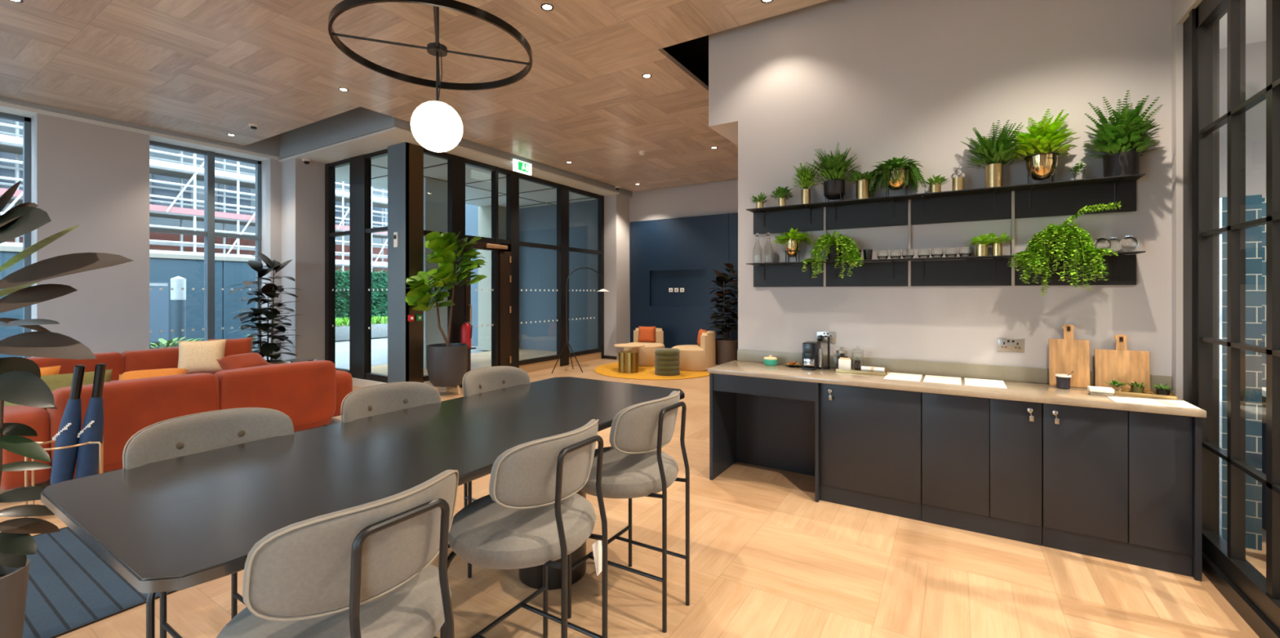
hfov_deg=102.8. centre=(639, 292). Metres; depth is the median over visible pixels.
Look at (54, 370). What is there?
throw cushion
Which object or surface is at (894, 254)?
glass bowl
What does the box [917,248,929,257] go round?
glass bowl
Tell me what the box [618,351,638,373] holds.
table
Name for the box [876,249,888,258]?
glass bowl
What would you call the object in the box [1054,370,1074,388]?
coffee cup
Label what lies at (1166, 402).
paper sheet
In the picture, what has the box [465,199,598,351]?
wall
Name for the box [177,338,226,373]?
throw cushion
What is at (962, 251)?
glass bowl
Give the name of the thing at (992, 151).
potted plant
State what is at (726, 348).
rubber plant
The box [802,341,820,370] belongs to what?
coffee machine
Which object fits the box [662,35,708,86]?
ceiling opening
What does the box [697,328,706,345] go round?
throw cushion
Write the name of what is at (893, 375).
paper sheet
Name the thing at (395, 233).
keypad
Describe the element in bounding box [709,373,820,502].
desk
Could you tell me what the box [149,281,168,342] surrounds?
poster
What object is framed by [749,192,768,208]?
potted plant
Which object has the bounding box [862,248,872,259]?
drinking glass
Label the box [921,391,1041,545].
base cabinet
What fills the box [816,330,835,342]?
wall socket
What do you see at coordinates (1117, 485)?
base cabinet
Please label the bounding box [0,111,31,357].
window
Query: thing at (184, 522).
dining table
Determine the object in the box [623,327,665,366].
lounge armchair
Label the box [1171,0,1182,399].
wall
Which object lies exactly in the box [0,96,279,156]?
trim
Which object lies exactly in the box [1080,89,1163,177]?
potted plant
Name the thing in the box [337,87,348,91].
recessed light
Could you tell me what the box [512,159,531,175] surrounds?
exit sign
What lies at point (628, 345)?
side table
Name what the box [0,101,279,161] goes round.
trim
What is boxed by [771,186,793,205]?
potted plant
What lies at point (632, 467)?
bar stool
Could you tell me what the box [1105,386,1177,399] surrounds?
tray
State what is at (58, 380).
throw cushion
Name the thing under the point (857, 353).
glass jar
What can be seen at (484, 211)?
porch column
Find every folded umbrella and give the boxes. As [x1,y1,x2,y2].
[50,364,85,484]
[75,363,106,478]
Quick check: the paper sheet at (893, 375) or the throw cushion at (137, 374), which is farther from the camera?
the throw cushion at (137, 374)
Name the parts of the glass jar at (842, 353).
lid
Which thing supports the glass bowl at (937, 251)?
on the wall shelf at (982, 270)
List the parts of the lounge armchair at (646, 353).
seat, backrest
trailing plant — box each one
[801,231,863,278]
[1006,200,1120,295]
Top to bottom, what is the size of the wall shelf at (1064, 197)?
0.197 m
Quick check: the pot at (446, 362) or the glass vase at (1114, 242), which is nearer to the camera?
the glass vase at (1114, 242)
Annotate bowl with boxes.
[763,355,777,365]
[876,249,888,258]
[889,249,901,258]
[902,248,914,257]
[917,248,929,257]
[930,247,943,257]
[944,247,957,257]
[958,246,972,256]
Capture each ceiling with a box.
[0,0,829,191]
[329,148,596,208]
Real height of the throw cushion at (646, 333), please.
0.337 m
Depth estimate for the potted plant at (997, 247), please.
3.47 m
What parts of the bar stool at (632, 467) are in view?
leg, seat, leg, backrest, leg, frame, leg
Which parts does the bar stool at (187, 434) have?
leg, leg, backrest, leg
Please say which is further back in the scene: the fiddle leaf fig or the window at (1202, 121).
the fiddle leaf fig
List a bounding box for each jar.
[835,346,848,368]
[851,346,863,370]
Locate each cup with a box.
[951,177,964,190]
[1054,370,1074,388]
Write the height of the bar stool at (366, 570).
1.024 m
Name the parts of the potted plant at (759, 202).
pot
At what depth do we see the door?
9.05 m
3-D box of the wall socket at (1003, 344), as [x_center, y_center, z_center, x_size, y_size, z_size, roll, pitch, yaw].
[2.565,0.365,3.536,0.150,0.090,0.008,0,0,32]
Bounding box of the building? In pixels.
[0,118,387,324]
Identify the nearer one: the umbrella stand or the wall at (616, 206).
the umbrella stand
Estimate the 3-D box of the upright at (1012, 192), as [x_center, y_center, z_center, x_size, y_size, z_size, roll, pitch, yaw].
[2.571,-0.371,3.522,0.018,0.650,0.025,0,0,32]
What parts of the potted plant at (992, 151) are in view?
pot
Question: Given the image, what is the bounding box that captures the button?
[415,314,422,320]
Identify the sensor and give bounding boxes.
[639,151,644,155]
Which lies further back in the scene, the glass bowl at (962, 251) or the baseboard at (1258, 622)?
the glass bowl at (962, 251)
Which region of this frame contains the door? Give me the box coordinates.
[465,240,511,375]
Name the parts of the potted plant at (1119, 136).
pot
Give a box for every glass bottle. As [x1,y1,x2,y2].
[752,232,761,262]
[764,231,773,262]
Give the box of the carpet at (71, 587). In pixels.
[22,526,177,637]
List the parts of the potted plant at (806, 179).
pot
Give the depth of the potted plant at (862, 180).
3.90 m
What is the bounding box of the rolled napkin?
[861,365,884,372]
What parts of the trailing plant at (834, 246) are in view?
pot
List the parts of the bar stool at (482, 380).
leg, backrest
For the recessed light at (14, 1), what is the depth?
4.07 m
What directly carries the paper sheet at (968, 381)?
on the countertop at (1035, 392)
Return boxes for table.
[40,376,684,592]
[271,357,316,364]
[613,342,644,351]
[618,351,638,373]
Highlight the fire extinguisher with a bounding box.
[455,318,475,387]
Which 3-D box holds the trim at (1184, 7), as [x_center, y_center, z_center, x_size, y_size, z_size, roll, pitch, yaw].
[1.027,-2.345,-0.582,0.120,1.490,8.490,0,0,32]
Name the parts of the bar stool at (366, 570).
seat, leg, frame, leg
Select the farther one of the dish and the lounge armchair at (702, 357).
the lounge armchair at (702, 357)
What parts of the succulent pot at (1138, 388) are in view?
pot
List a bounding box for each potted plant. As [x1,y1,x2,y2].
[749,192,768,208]
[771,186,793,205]
[772,227,813,262]
[792,160,819,204]
[805,142,859,201]
[845,169,883,199]
[868,155,926,197]
[921,173,950,192]
[960,120,1022,187]
[963,233,997,256]
[980,231,1013,255]
[1005,108,1079,183]
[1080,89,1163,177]
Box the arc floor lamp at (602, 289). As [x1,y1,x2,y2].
[551,266,608,373]
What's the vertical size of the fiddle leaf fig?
2.400 m
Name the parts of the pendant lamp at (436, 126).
lamp shade, rod, stem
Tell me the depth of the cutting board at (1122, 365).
3.19 m
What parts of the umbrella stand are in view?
leg, leg, leg, leg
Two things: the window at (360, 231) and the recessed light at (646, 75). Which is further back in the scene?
the window at (360, 231)
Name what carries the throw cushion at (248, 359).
on the sofa at (168, 357)
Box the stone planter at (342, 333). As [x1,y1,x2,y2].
[335,315,387,341]
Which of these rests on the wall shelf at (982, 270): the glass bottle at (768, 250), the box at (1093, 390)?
the glass bottle at (768, 250)
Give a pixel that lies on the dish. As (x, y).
(789, 364)
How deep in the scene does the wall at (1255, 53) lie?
3.98 m
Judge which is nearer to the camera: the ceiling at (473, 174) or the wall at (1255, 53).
the wall at (1255, 53)
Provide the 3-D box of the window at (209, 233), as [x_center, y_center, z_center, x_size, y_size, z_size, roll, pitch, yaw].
[-6.847,-0.405,8.055,0.140,3.630,1.500,0,0,32]
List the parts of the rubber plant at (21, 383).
stem, pot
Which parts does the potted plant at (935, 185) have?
pot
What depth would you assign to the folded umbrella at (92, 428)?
3.60 m
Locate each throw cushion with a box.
[4,368,112,409]
[39,364,61,375]
[119,368,187,380]
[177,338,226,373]
[208,337,253,356]
[216,352,269,369]
[638,325,655,342]
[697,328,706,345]
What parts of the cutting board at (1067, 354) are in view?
handle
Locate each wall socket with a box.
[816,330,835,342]
[997,337,1024,351]
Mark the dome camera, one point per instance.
(306, 161)
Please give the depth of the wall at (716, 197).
11.23 m
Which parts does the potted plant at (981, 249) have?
pot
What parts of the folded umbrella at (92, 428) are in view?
handle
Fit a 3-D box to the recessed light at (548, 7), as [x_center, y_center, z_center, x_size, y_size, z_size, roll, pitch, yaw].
[-0.756,-2.317,4.159,0.104,0.005,0.104,0,0,32]
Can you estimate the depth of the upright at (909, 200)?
3.84 m
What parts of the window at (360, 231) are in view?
sill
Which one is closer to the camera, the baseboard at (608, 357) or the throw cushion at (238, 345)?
the throw cushion at (238, 345)
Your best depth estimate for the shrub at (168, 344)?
10.16 m
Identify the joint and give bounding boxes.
[371,162,591,206]
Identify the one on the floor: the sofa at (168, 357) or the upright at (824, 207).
the sofa at (168, 357)
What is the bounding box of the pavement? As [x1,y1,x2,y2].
[252,337,491,368]
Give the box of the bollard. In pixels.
[170,275,186,346]
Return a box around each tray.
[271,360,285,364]
[802,367,814,370]
[835,366,889,375]
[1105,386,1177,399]
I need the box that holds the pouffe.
[654,347,679,375]
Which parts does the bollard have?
bollard post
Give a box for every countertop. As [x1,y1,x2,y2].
[707,360,1206,417]
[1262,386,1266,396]
[1262,386,1266,530]
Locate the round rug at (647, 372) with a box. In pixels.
[594,361,709,379]
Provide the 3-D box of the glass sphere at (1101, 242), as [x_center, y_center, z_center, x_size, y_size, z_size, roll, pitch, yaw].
[2.874,-0.297,3.184,0.090,0.097,0.090,0,0,32]
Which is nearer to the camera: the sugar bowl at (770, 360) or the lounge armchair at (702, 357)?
the sugar bowl at (770, 360)
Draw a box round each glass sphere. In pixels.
[1092,236,1111,250]
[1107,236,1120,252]
[1119,235,1139,251]
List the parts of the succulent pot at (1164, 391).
pot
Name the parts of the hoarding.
hoarding panel, capping rail, hoarding panel, hoarding panel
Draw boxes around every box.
[838,356,851,369]
[1087,385,1114,396]
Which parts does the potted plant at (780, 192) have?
pot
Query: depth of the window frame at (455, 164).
9.31 m
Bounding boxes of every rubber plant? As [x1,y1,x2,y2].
[0,180,133,637]
[223,251,302,362]
[706,262,737,364]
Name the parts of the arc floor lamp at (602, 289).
leg, leg, leg, arc arm, lamp shade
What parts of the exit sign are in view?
green panel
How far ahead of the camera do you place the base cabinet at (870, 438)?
3.52 m
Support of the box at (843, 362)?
on the tray at (886, 371)
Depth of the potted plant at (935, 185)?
3.65 m
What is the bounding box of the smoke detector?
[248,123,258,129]
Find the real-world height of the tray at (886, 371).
0.022 m
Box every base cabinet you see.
[819,382,921,520]
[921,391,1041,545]
[1041,402,1192,576]
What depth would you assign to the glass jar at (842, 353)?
4.06 m
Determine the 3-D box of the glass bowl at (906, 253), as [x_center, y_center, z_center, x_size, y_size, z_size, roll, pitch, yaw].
[1.972,-0.281,3.760,0.080,0.070,0.080,0,0,32]
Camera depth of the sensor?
8.40 m
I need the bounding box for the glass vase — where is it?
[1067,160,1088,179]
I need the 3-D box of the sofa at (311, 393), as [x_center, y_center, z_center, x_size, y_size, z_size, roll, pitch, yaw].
[-4.293,1.122,4.994,1.069,0.776,2.580,0,0,32]
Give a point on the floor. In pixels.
(768, 559)
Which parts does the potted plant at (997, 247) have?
pot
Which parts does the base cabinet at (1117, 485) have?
door, door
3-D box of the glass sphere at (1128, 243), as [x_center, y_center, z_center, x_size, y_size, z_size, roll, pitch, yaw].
[2.975,-0.297,3.110,0.090,0.097,0.090,0,0,32]
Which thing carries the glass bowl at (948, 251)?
on the wall shelf at (982, 270)
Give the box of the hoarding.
[0,245,255,357]
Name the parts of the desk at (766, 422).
panel, panel, panel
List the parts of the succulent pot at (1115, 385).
pot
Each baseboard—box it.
[603,355,616,359]
[1201,550,1279,637]
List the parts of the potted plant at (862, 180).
pot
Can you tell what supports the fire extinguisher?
on the floor
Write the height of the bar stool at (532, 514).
1.024 m
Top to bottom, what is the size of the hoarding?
2.420 m
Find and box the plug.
[817,334,822,341]
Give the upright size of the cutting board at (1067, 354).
0.403 m
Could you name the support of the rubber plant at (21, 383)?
on the floor
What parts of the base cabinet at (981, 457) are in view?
door, door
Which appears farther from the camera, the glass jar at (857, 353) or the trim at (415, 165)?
the trim at (415, 165)
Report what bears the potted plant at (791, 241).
on the wall shelf at (982, 270)
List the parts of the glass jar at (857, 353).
lid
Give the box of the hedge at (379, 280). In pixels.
[335,267,387,319]
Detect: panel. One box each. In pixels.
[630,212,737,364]
[1191,416,1201,581]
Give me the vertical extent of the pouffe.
0.460 m
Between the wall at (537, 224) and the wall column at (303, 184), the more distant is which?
the wall at (537, 224)
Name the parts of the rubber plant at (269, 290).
stem, pot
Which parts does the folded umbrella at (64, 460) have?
handle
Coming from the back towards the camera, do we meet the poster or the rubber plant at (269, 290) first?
the poster
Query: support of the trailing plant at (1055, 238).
on the wall shelf at (982, 270)
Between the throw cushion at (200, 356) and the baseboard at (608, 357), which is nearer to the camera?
the throw cushion at (200, 356)
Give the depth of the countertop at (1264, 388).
3.26 m
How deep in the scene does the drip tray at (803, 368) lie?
4.00 m
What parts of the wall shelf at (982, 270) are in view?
panel, panel, panel, panel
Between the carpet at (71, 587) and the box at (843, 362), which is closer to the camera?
the carpet at (71, 587)
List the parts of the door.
handle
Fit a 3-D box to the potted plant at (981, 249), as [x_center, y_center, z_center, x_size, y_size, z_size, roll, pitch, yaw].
[2.357,-0.326,3.520,0.237,0.160,0.214,0,0,32]
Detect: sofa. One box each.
[0,360,352,489]
[26,346,275,381]
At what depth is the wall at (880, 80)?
3.73 m
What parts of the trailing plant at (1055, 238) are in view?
pot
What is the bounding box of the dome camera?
[302,158,311,164]
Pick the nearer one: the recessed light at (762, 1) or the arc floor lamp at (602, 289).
the recessed light at (762, 1)
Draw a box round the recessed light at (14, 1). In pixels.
[8,0,23,3]
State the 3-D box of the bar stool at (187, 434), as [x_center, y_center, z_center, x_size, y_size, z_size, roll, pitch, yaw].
[-1.556,0.998,1.938,0.576,1.024,0.556,0,0,32]
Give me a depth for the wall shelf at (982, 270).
3.73 m
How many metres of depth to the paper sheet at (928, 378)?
3.53 m
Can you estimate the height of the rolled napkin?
0.042 m
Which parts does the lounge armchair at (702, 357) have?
seat, backrest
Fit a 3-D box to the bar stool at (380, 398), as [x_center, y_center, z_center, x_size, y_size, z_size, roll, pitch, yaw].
[-1.167,0.998,2.567,0.576,1.024,0.556,0,0,32]
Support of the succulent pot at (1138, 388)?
on the tray at (1125, 391)
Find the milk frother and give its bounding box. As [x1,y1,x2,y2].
[818,335,830,368]
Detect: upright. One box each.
[823,206,826,286]
[907,199,911,285]
[1011,191,1014,285]
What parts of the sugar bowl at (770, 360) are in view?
lid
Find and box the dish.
[783,360,802,366]
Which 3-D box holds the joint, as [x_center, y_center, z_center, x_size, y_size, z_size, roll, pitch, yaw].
[-2.550,-2.248,12.570,3.640,0.015,9.300,0,0,32]
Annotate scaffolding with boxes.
[0,120,387,272]
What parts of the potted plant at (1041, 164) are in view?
pot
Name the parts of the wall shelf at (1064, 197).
panel, panel, panel, panel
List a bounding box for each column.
[281,158,324,360]
[387,142,408,382]
[478,204,506,350]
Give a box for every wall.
[31,113,281,359]
[423,177,447,368]
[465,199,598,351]
[604,194,629,359]
[629,178,737,342]
[737,0,1171,375]
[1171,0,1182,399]
[1219,40,1266,198]
[1262,197,1266,386]
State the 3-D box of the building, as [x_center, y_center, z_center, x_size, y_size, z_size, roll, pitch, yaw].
[-20.782,-6.990,11.968,2.060,17.000,34.500,0,0,32]
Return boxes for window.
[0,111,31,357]
[149,140,262,350]
[324,148,387,386]
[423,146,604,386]
[1182,0,1279,631]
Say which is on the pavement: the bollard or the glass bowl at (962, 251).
the bollard
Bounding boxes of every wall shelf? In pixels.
[746,173,1146,234]
[746,250,1146,286]
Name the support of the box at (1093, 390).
on the countertop at (1035, 392)
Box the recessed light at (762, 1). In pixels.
[760,0,773,3]
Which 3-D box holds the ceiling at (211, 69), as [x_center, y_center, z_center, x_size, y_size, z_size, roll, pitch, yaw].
[-1.972,-2.345,4.664,11.060,0.050,14.060,0,0,32]
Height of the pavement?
0.180 m
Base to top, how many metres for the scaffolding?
14.335 m
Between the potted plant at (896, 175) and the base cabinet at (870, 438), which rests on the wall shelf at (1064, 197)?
the potted plant at (896, 175)
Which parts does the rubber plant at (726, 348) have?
pot, stem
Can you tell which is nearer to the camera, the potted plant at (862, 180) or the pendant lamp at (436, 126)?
the pendant lamp at (436, 126)
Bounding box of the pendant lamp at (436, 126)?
[328,0,532,151]
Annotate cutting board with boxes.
[1048,324,1090,387]
[1093,333,1150,389]
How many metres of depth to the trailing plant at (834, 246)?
3.93 m
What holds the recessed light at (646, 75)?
in the ceiling at (211, 69)
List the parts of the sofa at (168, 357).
backrest, backrest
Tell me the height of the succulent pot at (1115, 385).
0.070 m
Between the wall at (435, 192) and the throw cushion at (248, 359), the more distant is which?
the wall at (435, 192)
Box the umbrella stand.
[24,434,103,517]
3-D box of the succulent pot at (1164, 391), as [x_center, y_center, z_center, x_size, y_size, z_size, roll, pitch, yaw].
[3.052,0.564,2.989,0.099,0.076,0.099,0,0,11]
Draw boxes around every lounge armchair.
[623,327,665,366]
[671,330,715,370]
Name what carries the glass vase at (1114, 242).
on the wall shelf at (982, 270)
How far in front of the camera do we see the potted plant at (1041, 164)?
3.29 m
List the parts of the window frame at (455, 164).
sill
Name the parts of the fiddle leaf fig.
leg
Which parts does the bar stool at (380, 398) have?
backrest, leg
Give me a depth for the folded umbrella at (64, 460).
3.54 m
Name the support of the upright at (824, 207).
attached to the wall at (880, 80)
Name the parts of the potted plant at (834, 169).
pot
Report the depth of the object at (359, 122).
7.86 m
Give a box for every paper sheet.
[883,372,922,381]
[923,374,961,384]
[964,377,1007,388]
[1106,395,1200,408]
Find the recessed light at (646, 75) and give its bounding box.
[641,73,651,78]
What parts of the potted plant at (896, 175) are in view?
pot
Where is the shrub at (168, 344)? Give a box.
[149,336,204,348]
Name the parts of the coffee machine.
spout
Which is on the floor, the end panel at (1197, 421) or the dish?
the end panel at (1197, 421)
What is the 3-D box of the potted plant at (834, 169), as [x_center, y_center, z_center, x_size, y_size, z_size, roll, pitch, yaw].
[1.511,-0.933,4.034,0.353,0.451,0.357,0,0,-34]
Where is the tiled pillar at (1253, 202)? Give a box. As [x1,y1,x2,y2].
[1219,194,1262,550]
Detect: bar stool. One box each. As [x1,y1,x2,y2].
[122,407,294,637]
[216,469,458,637]
[340,381,471,577]
[440,418,607,637]
[462,365,530,506]
[567,390,689,632]
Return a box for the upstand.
[737,349,1171,391]
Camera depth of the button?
7.63 m
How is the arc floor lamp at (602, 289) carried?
on the floor
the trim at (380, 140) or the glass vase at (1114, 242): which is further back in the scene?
the trim at (380, 140)
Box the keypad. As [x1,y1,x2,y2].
[393,231,397,247]
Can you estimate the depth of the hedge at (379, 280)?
17.62 m
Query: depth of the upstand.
3.73 m
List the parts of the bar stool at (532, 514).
leg, seat, backrest, leg, leg, frame, leg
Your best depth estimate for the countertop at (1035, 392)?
3.30 m
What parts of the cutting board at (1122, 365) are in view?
handle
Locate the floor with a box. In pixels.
[0,348,1266,637]
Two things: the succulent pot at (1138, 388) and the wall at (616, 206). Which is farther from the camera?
the wall at (616, 206)
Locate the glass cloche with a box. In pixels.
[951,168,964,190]
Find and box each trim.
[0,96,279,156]
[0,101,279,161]
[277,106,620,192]
[278,126,619,195]
[405,142,423,382]
[619,187,632,197]
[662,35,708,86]
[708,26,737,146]
[1176,0,1202,24]
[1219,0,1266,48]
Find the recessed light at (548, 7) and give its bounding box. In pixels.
[540,3,553,11]
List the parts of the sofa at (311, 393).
armrest, backrest, backrest, armrest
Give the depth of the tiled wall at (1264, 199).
3.30 m
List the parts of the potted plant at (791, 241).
pot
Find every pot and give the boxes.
[426,342,467,386]
[1103,378,1126,391]
[1127,381,1146,392]
[1151,382,1174,395]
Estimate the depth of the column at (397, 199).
7.60 m
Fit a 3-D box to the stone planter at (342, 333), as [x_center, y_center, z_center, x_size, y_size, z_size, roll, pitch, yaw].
[-8.387,1.145,17.922,0.867,0.730,5.743,0,0,32]
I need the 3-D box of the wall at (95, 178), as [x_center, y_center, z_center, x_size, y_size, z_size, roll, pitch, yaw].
[-8.437,-0.355,5.275,0.500,3.730,8.500,0,0,32]
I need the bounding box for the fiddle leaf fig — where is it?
[404,231,487,394]
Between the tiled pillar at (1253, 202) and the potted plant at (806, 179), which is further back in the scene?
the potted plant at (806, 179)
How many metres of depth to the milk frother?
4.08 m

